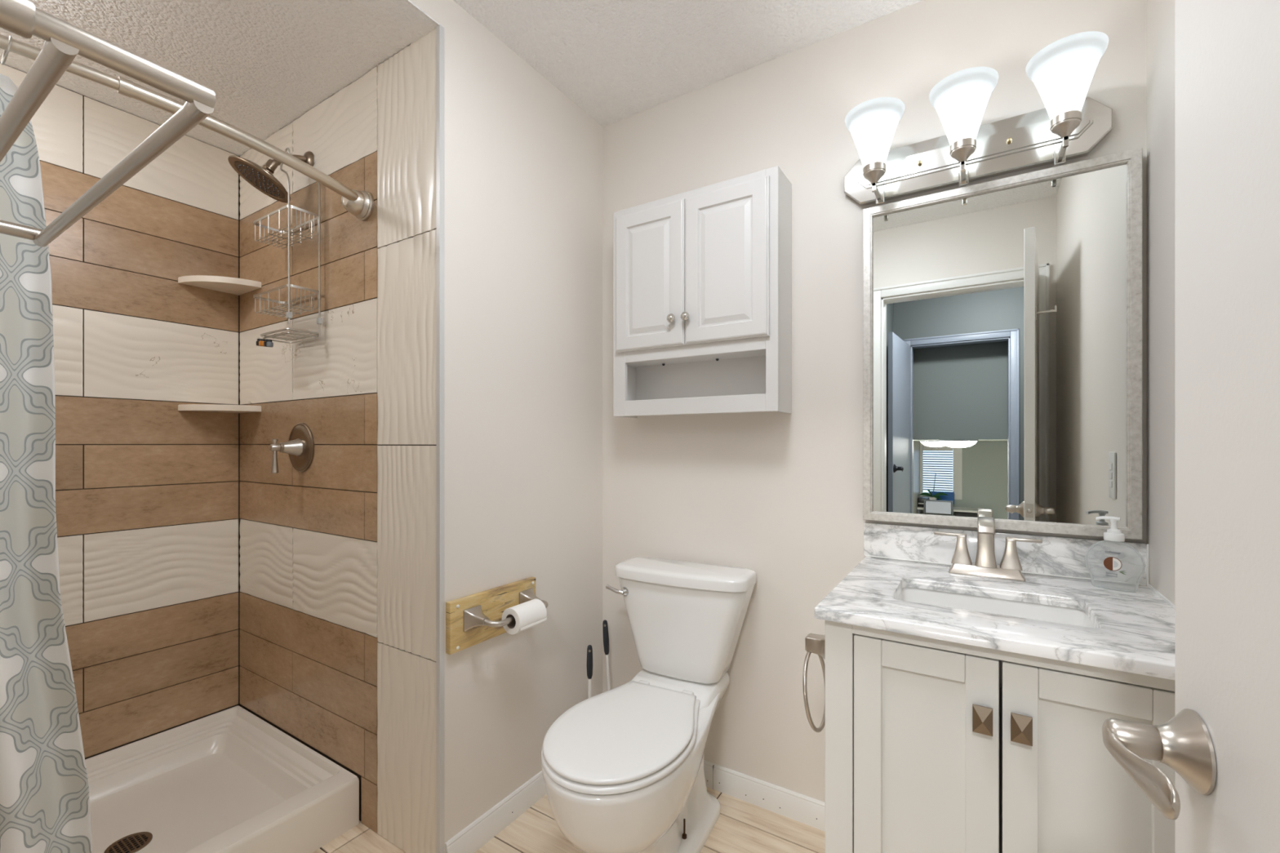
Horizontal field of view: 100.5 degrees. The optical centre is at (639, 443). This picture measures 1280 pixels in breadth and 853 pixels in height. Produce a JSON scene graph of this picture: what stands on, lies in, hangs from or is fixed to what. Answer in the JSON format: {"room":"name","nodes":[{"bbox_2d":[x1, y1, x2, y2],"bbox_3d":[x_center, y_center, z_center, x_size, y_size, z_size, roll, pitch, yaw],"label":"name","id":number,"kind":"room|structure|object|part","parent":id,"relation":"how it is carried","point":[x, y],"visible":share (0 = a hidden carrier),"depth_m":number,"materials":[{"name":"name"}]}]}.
{"room":"bathroom","nodes":[
{"label":"bathroom","id":0,"kind":"room"},
{"bbox_2d":[0,62,239,759],"bbox_3d":[-1.950,0.018,1.699,0.120,2.344,1.142,0,0,32],"label":"wall","id":1,"kind":"structure","parent":0,"point":[148,489],"depth_m":1.89,"materials":[{"name":"brown tile"}]},
{"bbox_2d":[177,275,261,295],"bbox_3d":[-1.575,-0.605,1.998,0.193,0.022,0.193,0,0,32],"label":"corner shelf","id":2,"kind":"object","parent":1,"relation":"attached to","point":[234,286],"visible":1,"depth_m":1.99,"materials":[{"name":"beige stone"}]},
{"bbox_2d":[177,404,261,413],"bbox_3d":[-1.575,-0.133,1.998,0.193,0.022,0.193,0,0,32],"label":"corner shelf","id":3,"kind":"object","parent":1,"relation":"attached to","point":[188,407],"visible":1,"depth_m":1.97,"materials":[{"name":"beige stone"}]},
{"bbox_2d":[0,0,443,155],"bbox_3d":[-1.423,-1.202,1.365,1.368,0.104,1.142,0,0,32],"label":"ceiling","id":4,"kind":"structure","parent":0,"point":[267,64],"depth_m":1.54,"materials":[{"name":"white paint"}]},
{"bbox_2d":[240,28,436,852],"bbox_3d":[-1.054,0.018,1.855,1.247,2.344,0.120,0,0,32],"label":"wall","id":5,"kind":"structure","parent":0,"point":[338,555],"depth_m":1.69,"materials":[{"name":"brown tile"}]},
{"bbox_2d":[0,34,373,220],"bbox_3d":[-1.086,-0.738,1.211,0.171,0.088,1.001,0,0,32],"label":"shower curtain rod","id":6,"kind":"object","parent":5,"relation":"attached to","point":[358,203],"visible":0.93,"depth_m":1.24,"materials":[{"name":"silver metal"}]},
{"bbox_2d":[0,35,12,64],"bbox_3d":[-1.174,-0.729,0.987,0.047,0.055,0.011,0,0,32],"label":"curtain ring","id":7,"kind":"object","parent":6,"relation":"hanging from","point":[5,54],"visible":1,"depth_m":0.98,"materials":[{"name":"silver metal"}]},
{"bbox_2d":[0,73,93,852],"bbox_3d":[-1.248,0.186,1.003,0.061,1.808,0.333,0,0,32],"label":"shower curtain","id":8,"kind":"object","parent":6,"relation":"hanging from","point":[45,798],"visible":0.98,"depth_m":1.07,"materials":[{"name":"fabric"}]},
{"bbox_2d":[227,151,314,203],"bbox_3d":[-1.216,-0.909,1.752,0.183,0.198,0.227,0,0,32],"label":"shower","id":9,"kind":"object","parent":5,"relation":"attached to","point":[262,178],"visible":0.93,"depth_m":1.73,"materials":[{"name":"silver metal"}]},
{"bbox_2d":[253,147,322,343],"bbox_3d":[-1.189,-0.666,1.794,0.271,0.647,0.107,0,0,32],"label":"shower caddy","id":10,"kind":"object","parent":9,"relation":"hanging from","point":[289,314],"visible":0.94,"depth_m":1.77,"materials":[{"name":"silver metal"}]},
{"bbox_2d":[261,338,265,346],"bbox_3d":[-1.248,-0.335,1.770,0.018,0.024,0.018,0,0,32],"label":"bottle","id":11,"kind":"object","parent":10,"relation":"hanging from","point":[263,340],"visible":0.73,"depth_m":1.76,"materials":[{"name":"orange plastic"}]},
{"bbox_2d":[263,339,267,346],"bbox_3d":[-1.232,-0.332,1.760,0.018,0.024,0.018,0,0,32],"label":"bottle","id":12,"kind":"object","parent":10,"relation":"hanging from","point":[266,340],"visible":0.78,"depth_m":1.75,"materials":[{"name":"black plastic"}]},
{"bbox_2d":[266,339,273,347],"bbox_3d":[-1.216,-0.330,1.750,0.018,0.024,0.018,0,0,32],"label":"bottle","id":13,"kind":"object","parent":10,"relation":"hanging from","point":[269,344],"visible":1,"depth_m":1.74,"materials":[{"name":"grey plastic"}]},
{"bbox_2d":[253,284,319,317],"bbox_3d":[-1.196,-0.477,1.799,0.254,0.061,0.102,0,0,32],"label":"basket","id":14,"kind":"object","parent":10,"relation":"on","point":[317,292],"depth_m":1.78,"materials":[{"name":"silver metal"}]},
{"bbox_2d":[253,204,319,248],"bbox_3d":[-1.196,-0.726,1.799,0.254,0.067,0.102,0,0,32],"label":"basket","id":15,"kind":"object","parent":10,"relation":"on","point":[255,222],"depth_m":1.78,"materials":[{"name":"silver metal"}]},
{"bbox_2d":[257,328,319,343],"bbox_3d":[-1.179,-0.359,1.787,0.246,0.018,0.106,0,0,32],"label":"soap tray","id":16,"kind":"object","parent":10,"relation":"on","point":[273,336],"depth_m":1.77,"materials":[{"name":"silver metal"}]},
{"bbox_3d":[-1.141,-0.671,1.764,0.122,0.638,0.099,0,0,32],"label":"hanger frame","id":17,"kind":"part","parent":10,"relation":"part of","materials":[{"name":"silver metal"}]},
{"bbox_3d":[-1.179,-0.947,1.784,0.023,0.077,0.110,0,0,32],"label":"shower arm","id":18,"kind":"part","parent":9,"relation":"part of","materials":[{"name":"silver metal"}]},
{"bbox_2d":[268,422,314,473],"bbox_3d":[-1.212,0.013,1.825,0.172,0.173,0.099,0,0,32],"label":"shower valve","id":19,"kind":"object","parent":5,"relation":"attached to","point":[300,446],"visible":1,"depth_m":1.83,"materials":[{"name":"silver metal"}]},
{"bbox_3d":[-1.231,0.042,1.795,0.024,0.116,0.029,0,0,32],"label":"lever","id":20,"kind":"part","parent":19,"relation":"part of","materials":[{"name":"silver metal"}]},
{"bbox_2d":[409,0,602,842],"bbox_3d":[-0.667,-0.030,1.391,0.120,2.440,1.755,0,0,32],"label":"wall","id":21,"kind":"structure","parent":0,"point":[523,161],"depth_m":1.72,"materials":[{"name":"white paint"}]},
{"bbox_2d":[436,24,444,852],"bbox_3d":[-0.552,0.019,1.472,0.016,2.342,0.016,0,0,32],"label":"trim","id":22,"kind":"structure","parent":21,"relation":"attached to","point":[440,29],"depth_m":1.47,"materials":[{"name":"white metal"}]},
{"bbox_2d":[444,770,546,852],"bbox_3d":[-0.339,1.149,1.785,0.013,0.082,0.737,0,0,32],"label":"baseboard","id":23,"kind":"structure","parent":21,"relation":"attached to","point":[485,828],"depth_m":1.62,"materials":[{"name":"white paint"}]},
{"bbox_2d":[445,577,547,654],"bbox_3d":[-0.400,0.511,1.590,0.116,0.143,0.338,0,0,32],"label":"toilet paper holder","id":24,"kind":"object","parent":21,"relation":"attached to","point":[473,620],"visible":0.73,"depth_m":1.54,"materials":[{"name":"brown wood"}]},
{"bbox_3d":[-0.459,0.502,1.517,0.056,0.062,0.062,0,0,32],"label":"post","id":25,"kind":"part","parent":24,"relation":"part of","materials":[{"name":"silver metal"}]},
{"bbox_2d":[502,599,546,635],"bbox_3d":[-0.344,0.515,1.589,0.077,0.076,0.112,0,0,32],"label":"toilet paper roll","id":26,"kind":"object","parent":24,"relation":"on","point":[530,614],"visible":0.96,"depth_m":1.56,"materials":[{"name":"white paper"}]},
{"bbox_3d":[-0.343,0.502,1.700,0.056,0.062,0.062,0,0,32],"label":"post","id":27,"kind":"part","parent":24,"relation":"part of","materials":[{"name":"silver metal"}]},
{"bbox_2d":[312,786,825,852],"bbox_3d":[-0.191,1.220,1.018,2.084,0.060,1.875,0,0,32],"label":"floor","id":28,"kind":"structure","parent":0,"point":[741,826],"depth_m":1.61,"materials":[{"name":"beige wood"}]},
{"bbox_2d":[586,644,592,698],"bbox_3d":[-0.179,0.954,1.899,0.100,0.470,0.100,0,0,32],"label":"toilet brush","id":29,"kind":"object","parent":28,"relation":"on","point":[589,649],"visible":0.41,"depth_m":1.89,"materials":[{"name":"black plastic"}]},
{"bbox_2d":[602,619,610,690],"bbox_3d":[-0.108,0.930,2.008,0.110,0.519,0.110,0,0,32],"label":"plunger","id":30,"kind":"object","parent":28,"relation":"on","point":[605,626],"visible":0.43,"depth_m":2.01,"materials":[{"name":"plastic"}]},
{"bbox_2d":[541,556,756,852],"bbox_3d":[0.010,0.801,1.531,0.474,0.778,0.752,0,0,27],"label":"toilet","id":31,"kind":"object","parent":28,"relation":"on","point":[623,771],"visible":1,"depth_m":1.49,"materials":[{"name":"white ceramic"}]},
{"bbox_3d":[-0.075,0.497,1.800,0.076,0.038,0.037,0,0,27],"label":"flush lever","id":32,"kind":"part","parent":31,"relation":"part of","materials":[{"name":"silver metal"}]},
{"bbox_3d":[-0.043,0.753,1.418,0.365,0.014,0.492,0,0,27],"label":"seat lid","id":33,"kind":"part","parent":31,"relation":"part of","materials":[{"name":"white plastic"}]},
{"bbox_3d":[-0.042,0.773,1.421,0.374,0.018,0.508,0,0,27],"label":"seat","id":34,"kind":"part","parent":31,"relation":"part of","materials":[{"name":"white plastic"}]},
{"bbox_3d":[0.012,0.988,1.524,0.370,0.404,0.742,0,0,27],"label":"bowl","id":35,"kind":"part","parent":31,"relation":"part of","materials":[{"name":"white ceramic"}]},
{"bbox_3d":[0.141,0.432,1.775,0.464,0.040,0.196,0,0,27],"label":"tank lid","id":36,"kind":"part","parent":31,"relation":"part of","materials":[{"name":"white ceramic"}]},
{"bbox_3d":[0.145,0.607,1.782,0.455,0.314,0.182,0,0,27],"label":"tank","id":37,"kind":"part","parent":31,"relation":"part of","materials":[{"name":"white ceramic"}]},
{"bbox_2d":[825,620,1174,852],"bbox_3d":[0.772,0.772,1.151,0.596,0.835,0.594,0,0,32],"label":"vanity cabinet","id":38,"kind":"object","parent":28,"relation":"on","point":[926,751],"visible":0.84,"depth_m":0.94,"materials":[{"name":"white wood"}]},
{"bbox_2d":[802,633,825,732],"bbox_3d":[0.392,0.514,1.161,0.056,0.212,0.168,0,0,32],"label":"towel ring","id":39,"kind":"object","parent":38,"relation":"attached to","point":[814,643],"visible":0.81,"depth_m":1.14,"materials":[{"name":"silver metal"}]},
{"bbox_3d":[0.528,0.713,0.996,0.238,0.668,0.019,0,0,32],"label":"door","id":40,"kind":"part","parent":38,"relation":"part of","materials":[{"name":"white wood"}]},
{"bbox_3d":[0.596,0.480,0.926,0.030,0.047,0.026,0,0,32],"label":"knob","id":41,"kind":"part","parent":38,"relation":"part of","materials":[{"name":"brown metal"}]},
{"bbox_2d":[813,522,1174,679],"bbox_3d":[0.769,0.292,1.164,0.618,0.119,0.599,0,0,32],"label":"countertop","id":42,"kind":"structure","parent":38,"relation":"on","point":[1134,633],"depth_m":1.15,"materials":[{"name":"stone"}]},
{"bbox_2d":[933,516,1042,581],"bbox_3d":[0.850,0.256,1.308,0.228,0.148,0.141,0,0,32],"label":"faucet","id":43,"kind":"object","parent":42,"relation":"on","point":[1010,567],"visible":1,"depth_m":1.32,"materials":[{"name":"silver metal"}]},
{"bbox_3d":[0.811,0.269,1.380,0.085,0.076,0.041,0,0,32],"label":"handle","id":44,"kind":"part","parent":43,"relation":"part of","materials":[{"name":"silver metal"}]},
{"bbox_3d":[0.848,0.244,1.305,0.046,0.126,0.134,0,0,32],"label":"spout","id":45,"kind":"part","parent":43,"relation":"part of","materials":[{"name":"silver metal"}]},
{"bbox_3d":[0.871,0.318,1.342,0.160,0.024,0.060,0,0,32],"label":"plate","id":46,"kind":"part","parent":43,"relation":"part of","materials":[{"name":"silver metal"}]},
{"bbox_3d":[0.932,0.269,1.304,0.085,0.076,0.041,0,0,32],"label":"handle","id":47,"kind":"part","parent":43,"relation":"part of","materials":[{"name":"silver metal"}]},
{"bbox_2d":[896,586,1094,688],"bbox_3d":[0.738,0.419,1.131,0.393,0.132,0.262,0,0,32],"label":"sink","id":48,"kind":"object","parent":42,"relation":"in","point":[1067,615],"visible":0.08,"depth_m":1.21,"materials":[{"name":"white ceramic"}]},
{"bbox_2d":[1084,515,1145,592],"bbox_3d":[1.076,0.248,1.209,0.052,0.164,0.102,0,0,-31],"label":"soap dispenser","id":49,"kind":"object","parent":42,"relation":"on","point":[1113,534],"visible":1,"depth_m":1.20,"materials":[{"name":"white"}]},
{"bbox_2d":[1103,556,1121,570],"bbox_3d":[1.059,0.270,1.193,0.030,0.031,0.008,0,0,32],"label":"print","id":50,"kind":"object","parent":49,"relation":"attached to","point":[1112,563],"depth_m":1.19,"materials":[{"name":"brown paper"}]},
{"bbox_2d":[1084,539,1145,592],"bbox_3d":[1.077,0.273,1.209,0.046,0.114,0.104,0,0,-43],"label":"bottle","id":51,"kind":"object","parent":49,"relation":"on","point":[1112,563],"depth_m":1.19,"materials":[{"name":"clear plastic"}]},
{"bbox_3d":[0.642,0.480,0.897,0.030,0.047,0.026,0,0,32],"label":"knob","id":52,"kind":"part","parent":38,"relation":"part of","materials":[{"name":"brown metal"}]},
{"bbox_3d":[0.735,0.713,0.865,0.242,0.668,0.019,0,0,32],"label":"door","id":53,"kind":"part","parent":38,"relation":"part of","materials":[{"name":"white wood"}]},
{"bbox_2d":[453,0,922,126],"bbox_3d":[0.047,-1.300,0.926,1.824,0.100,1.975,0,0,32],"label":"ceiling","id":54,"kind":"structure","parent":0,"point":[616,60],"depth_m":1.63,"materials":[{"name":"white paint"}]},
{"bbox_2d":[602,0,1146,802],"bbox_3d":[0.549,-0.080,1.718,1.824,2.540,0.100,0,0,32],"label":"wall","id":55,"kind":"structure","parent":0,"point":[778,496],"depth_m":1.69,"materials":[{"name":"white paint"}]},
{"bbox_2d":[613,165,791,417],"bbox_3d":[0.182,-0.463,1.783,0.600,0.731,0.182,0,0,32],"label":"upper cabinet","id":56,"kind":"object","parent":55,"relation":"attached to","point":[702,277],"visible":1,"depth_m":1.72,"materials":[{"name":"white wood"}]},
{"bbox_3d":[0.031,-0.562,1.814,0.274,0.478,0.018,0,0,32],"label":"door","id":57,"kind":"part","parent":56,"relation":"part of","materials":[{"name":"white wood"}]},
{"bbox_3d":[0.103,-0.410,1.742,0.029,0.029,0.027,0,0,32],"label":"knob","id":58,"kind":"part","parent":56,"relation":"part of","materials":[{"name":"silver metal"}]},
{"bbox_3d":[0.147,-0.410,1.714,0.029,0.029,0.027,0,0,32],"label":"knob","id":59,"kind":"part","parent":56,"relation":"part of","materials":[{"name":"silver metal"}]},
{"bbox_3d":[0.229,-0.482,1.857,0.572,0.663,0.007,0,0,32],"label":"panel","id":60,"kind":"part","parent":56,"relation":"part of","materials":[{"name":"white wood"}]},
{"bbox_3d":[0.267,-0.562,1.665,0.280,0.478,0.018,0,0,32],"label":"door","id":61,"kind":"part","parent":56,"relation":"part of","materials":[{"name":"white wood"}]},
{"bbox_2d":[703,760,825,831],"bbox_3d":[0.272,1.149,1.827,0.974,0.082,0.013,0,0,32],"label":"baseboard","id":62,"kind":"structure","parent":55,"relation":"attached to","point":[799,807],"depth_m":1.73,"materials":[{"name":"white paint"}]},
{"bbox_2d":[844,31,1112,206],"bbox_3d":[0.822,-0.786,1.359,0.610,0.208,0.212,0,0,32],"label":"vanity light","id":63,"kind":"object","parent":55,"relation":"attached to","point":[1072,124],"visible":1,"depth_m":1.34,"materials":[{"name":"white glass"}]},
{"bbox_3d":[0.634,-0.819,1.441,0.149,0.142,0.149,0,0,32],"label":"lamp shade","id":64,"kind":"part","parent":63,"relation":"part of","materials":[{"name":"white glass"}]},
{"bbox_3d":[0.662,-0.704,1.486,0.022,0.043,0.118,0,0,32],"label":"arm","id":65,"kind":"part","parent":63,"relation":"part of","materials":[{"name":"silver metal"}]},
{"bbox_3d":[0.807,-0.819,1.331,0.149,0.142,0.149,0,0,32],"label":"lamp shade","id":66,"kind":"part","parent":63,"relation":"part of","materials":[{"name":"white glass"}]},
{"bbox_3d":[0.835,-0.704,1.376,0.022,0.043,0.118,0,0,32],"label":"arm","id":67,"kind":"part","parent":63,"relation":"part of","materials":[{"name":"silver metal"}]},
{"bbox_3d":[1.006,-0.704,1.268,0.022,0.043,0.118,0,0,32],"label":"arm","id":68,"kind":"part","parent":63,"relation":"part of","materials":[{"name":"silver metal"}]},
{"bbox_3d":[0.978,-0.819,1.223,0.149,0.142,0.149,0,0,32],"label":"lamp shade","id":69,"kind":"part","parent":63,"relation":"part of","materials":[{"name":"white glass"}]},
{"bbox_2d":[862,147,1142,539],"bbox_3d":[0.914,-0.231,1.404,0.604,0.906,0.038,0,0,32],"label":"mirror","id":70,"kind":"object","parent":55,"relation":"attached to","point":[1002,318],"visible":0.89,"depth_m":1.37,"materials":[{"name":"silver metal"}]},
{"bbox_2d":[863,522,1146,584],"bbox_3d":[0.922,0.281,1.410,0.615,0.096,0.019,0,0,32],"label":"backsplash","id":71,"kind":"structure","parent":55,"relation":"attached to","point":[1056,555],"depth_m":1.35,"materials":[{"name":"stone"}]},
{"bbox_2d":[1146,0,1174,604],"bbox_3d":[0.740,-0.080,0.428,0.120,2.540,1.875,0,0,32],"label":"wall","id":72,"kind":"structure","parent":0,"point":[1160,13],"depth_m":1.15,"materials":[{"name":"white paint"}]},
{"bbox_2d":[1146,583,1174,608],"bbox_3d":[1.036,0.328,1.010,0.004,0.008,0.575,0,0,32],"label":"trim","id":73,"kind":"structure","parent":72,"relation":"attached to","point":[1148,585],"depth_m":1.14,"materials":[{"name":"white"}]},
{"bbox_3d":[-1.634,1.220,1.499,0.869,0.059,1.142,0,0,32],"label":"floor","id":74,"kind":"structure","parent":0,"visible":0},
{"bbox_2d":[84,705,359,852],"bbox_3d":[-1.508,1.117,1.478,0.860,0.146,0.998,0,0,32],"label":"shower pan","id":75,"kind":"object","parent":74,"relation":"on","point":[229,780],"visible":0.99,"depth_m":1.73,"materials":[{"name":"beige plastic"}]},
{"bbox_3d":[-0.977,-0.030,0.477,3.073,2.440,0.120,0,0,32],"label":"wall","id":76,"kind":"structure","parent":0,"visible":0},
{"bbox_2d":[0,0,215,246],"bbox_3d":[-0.843,-0.371,0.641,0.770,0.060,0.299,0,0,32],"label":"towel rack","id":77,"kind":"object","parent":76,"relation":"attached to","point":[64,41],"visible":1,"depth_m":0.55,"materials":[{"name":"silver metal"}]},
{"bbox_3d":[-1.143,-0.371,0.831,0.060,0.060,0.298,0,0,32],"label":"post","id":78,"kind":"part","parent":77,"relation":"part of","materials":[{"name":"silver metal"}]},
{"bbox_3d":[-0.543,-0.371,0.450,0.060,0.060,0.298,0,0,32],"label":"post","id":79,"kind":"part","parent":77,"relation":"part of","materials":[{"name":"silver metal"}]},
{"bbox_2d":[1102,0,1279,852],"bbox_3d":[0.360,0.157,0.171,0.170,2.043,0.751,0,0,27],"label":"door","id":80,"kind":"structure","parent":76,"relation":"in","point":[1221,743],"depth_m":0.42,"materials":[{"name":"white paint"}]},
{"bbox_3d":[0.431,0.275,0.455,0.041,0.041,0.100,0,0,27],"label":"lever","id":81,"kind":"part","parent":80,"relation":"part of","materials":[{"name":"silver metal"}]}
]}

